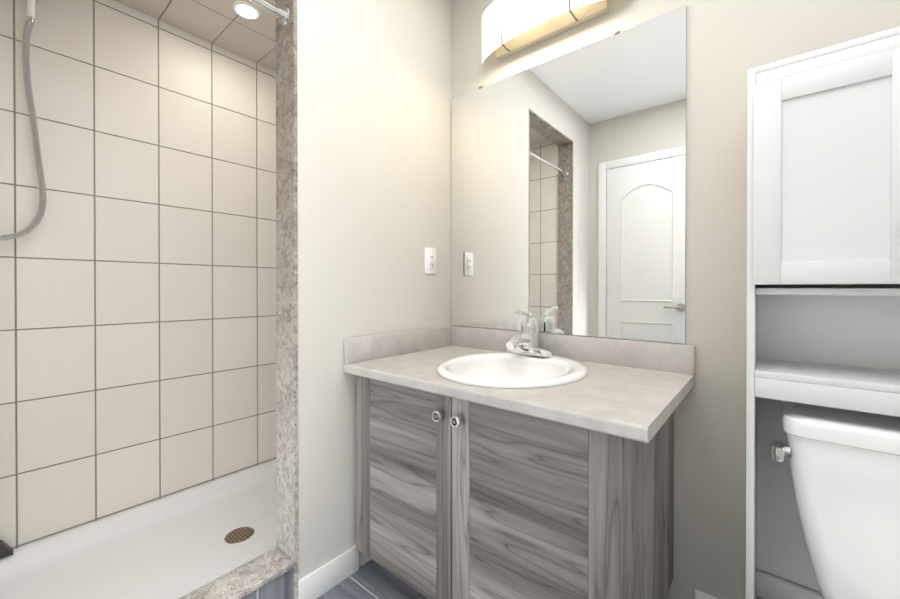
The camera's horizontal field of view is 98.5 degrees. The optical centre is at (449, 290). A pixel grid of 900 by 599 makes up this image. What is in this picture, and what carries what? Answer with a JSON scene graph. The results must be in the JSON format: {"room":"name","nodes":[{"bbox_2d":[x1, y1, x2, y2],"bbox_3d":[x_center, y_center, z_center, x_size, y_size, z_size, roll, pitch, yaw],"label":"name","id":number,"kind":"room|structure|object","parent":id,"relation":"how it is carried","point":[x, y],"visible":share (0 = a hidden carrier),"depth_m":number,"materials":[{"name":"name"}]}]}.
{"room":"bathroom","nodes":[
{"label":"bathroom","id":0,"kind":"room"},
{"bbox_2d":[0,0,276,549],"bbox_3d":[-1.411,-0.202,2.098,0.120,2.740,1.810,0,0,40],"label":"wall","id":1,"kind":"structure","parent":0,"point":[138,316],"depth_m":1.85,"materials":[{"name":"tile"}]},
{"bbox_2d":[0,540,13,558],"bbox_3d":[-1.787,1.005,1.510,0.050,0.088,0.115,0,0,40],"label":"fitting","id":2,"kind":"object","parent":1,"relation":"attached to","point":[6,550],"visible":1,"depth_m":1.53,"materials":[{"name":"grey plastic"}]},
{"bbox_2d":[0,0,46,240],"bbox_3d":[-1.735,-0.784,1.498,0.140,1.186,0.254,0,0,40],"label":"shower","id":3,"kind":"object","parent":1,"relation":"attached to","point":[26,36],"visible":1,"depth_m":1.55,"materials":[{"name":"silver metal"}]},
{"bbox_2d":[114,0,275,70],"bbox_3d":[-0.976,-1.461,1.809,0.910,0.220,1.690,0,0,40],"label":"ceiling","id":4,"kind":"structure","parent":0,"point":[222,24],"depth_m":1.97,"materials":[{"name":"tile"}]},
{"bbox_2d":[233,2,259,19],"bbox_3d":[-0.982,-1.347,1.873,0.116,0.006,0.116,0,0,40],"label":"recessed light","id":5,"kind":"object","parent":4,"relation":"attached to","point":[246,10],"visible":1,"depth_m":1.87,"materials":[{"name":"white"}]},
{"bbox_2d":[317,559,427,598],"bbox_3d":[-0.163,1.204,0.891,3.650,0.060,2.330,0,0,40],"label":"floor","id":6,"kind":"structure","parent":0,"point":[371,579],"depth_m":1.53,"materials":[{"name":"tile"}]},
{"bbox_2d":[0,459,276,598],"bbox_3d":[-0.984,1.109,1.821,0.893,0.120,1.672,0,0,40],"label":"shower base","id":7,"kind":"object","parent":6,"relation":"on","point":[178,545],"visible":0.54,"depth_m":1.68,"materials":[{"name":"white plastic"}]},
{"bbox_2d":[343,309,694,598],"bbox_3d":[0.221,0.625,1.477,1.126,1.091,0.688,0,0,40],"label":"bathroom vanity","id":8,"kind":"object","parent":6,"relation":"on","point":[528,461],"visible":1,"depth_m":1.22,"materials":[{"name":"grey wood"}]},
{"bbox_2d":[746,26,899,598],"bbox_3d":[1.149,0.280,0.960,0.652,1.787,0.298,0,0,40],"label":"tall cabinet","id":9,"kind":"object","parent":6,"relation":"on","point":[823,205],"visible":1,"depth_m":1.02,"materials":[{"name":"white laminate"}]},
{"bbox_2d":[772,401,899,598],"bbox_3d":[0.937,0.755,0.714,0.532,0.839,0.871,0,0,40],"label":"toilet","id":10,"kind":"object","parent":6,"relation":"on","point":[845,468],"visible":0.94,"depth_m":0.97,"materials":[{"name":"white ceramic"}]},
{"bbox_2d":[297,0,450,580],"bbox_3d":[-0.322,-0.201,1.797,0.120,2.740,0.885,0,0,40],"label":"wall","id":11,"kind":"structure","parent":0,"point":[374,137],"depth_m":1.61,"materials":[{"name":"white paint"}]},
{"bbox_2d":[178,547,294,598],"bbox_3d":[-0.864,1.082,1.155,0.136,0.180,0.777,0,0,40],"label":"sill","id":12,"kind":"structure","parent":11,"relation":"attached to","point":[269,574],"depth_m":1.35,"materials":[{"name":"stone"}]},
{"bbox_2d":[249,0,288,25],"bbox_3d":[-0.861,-1.018,1.142,0.068,0.068,0.776,0,0,40],"label":"shower curtain rod","id":13,"kind":"object","parent":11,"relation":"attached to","point":[281,14],"visible":1,"depth_m":1.41,"materials":[{"name":"silver metal"}]},
{"bbox_2d":[276,0,297,598],"bbox_3d":[-0.613,-0.059,1.455,0.134,2.460,0.014,0,0,40],"label":"jamb","id":14,"kind":"object","parent":11,"relation":"attached to","point":[287,288],"visible":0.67,"depth_m":1.44,"materials":[{"name":"stone"}]},
{"bbox_2d":[298,545,358,598],"bbox_3d":[-0.468,1.118,1.523,0.013,0.105,0.265,0,0,40],"label":"baseboard","id":15,"kind":"structure","parent":11,"relation":"attached to","point":[324,578],"depth_m":1.51,"materials":[{"name":"white wood"}]},
{"bbox_2d":[425,247,435,273],"bbox_3d":[-0.097,-0.149,1.969,0.009,0.132,0.082,0,0,40],"label":"outlet","id":16,"kind":"object","parent":11,"relation":"attached to","point":[430,260],"visible":1,"depth_m":1.96,"materials":[{"name":"white plastic"}]},
{"bbox_2d":[451,0,899,598],"bbox_3d":[0.538,-0.201,1.732,3.650,2.740,0.129,0,0,40],"label":"wall","id":17,"kind":"structure","parent":0,"point":[568,193],"depth_m":1.48,"materials":[{"name":"beige paint"}]},
{"bbox_2d":[482,0,608,62],"bbox_3d":[0.413,-1.240,1.683,0.708,0.240,0.114,0,0,40],"label":"sconce","id":18,"kind":"object","parent":17,"relation":"attached to","point":[510,27],"visible":1,"depth_m":1.71,"materials":[{"name":"white glass"}]}
]}

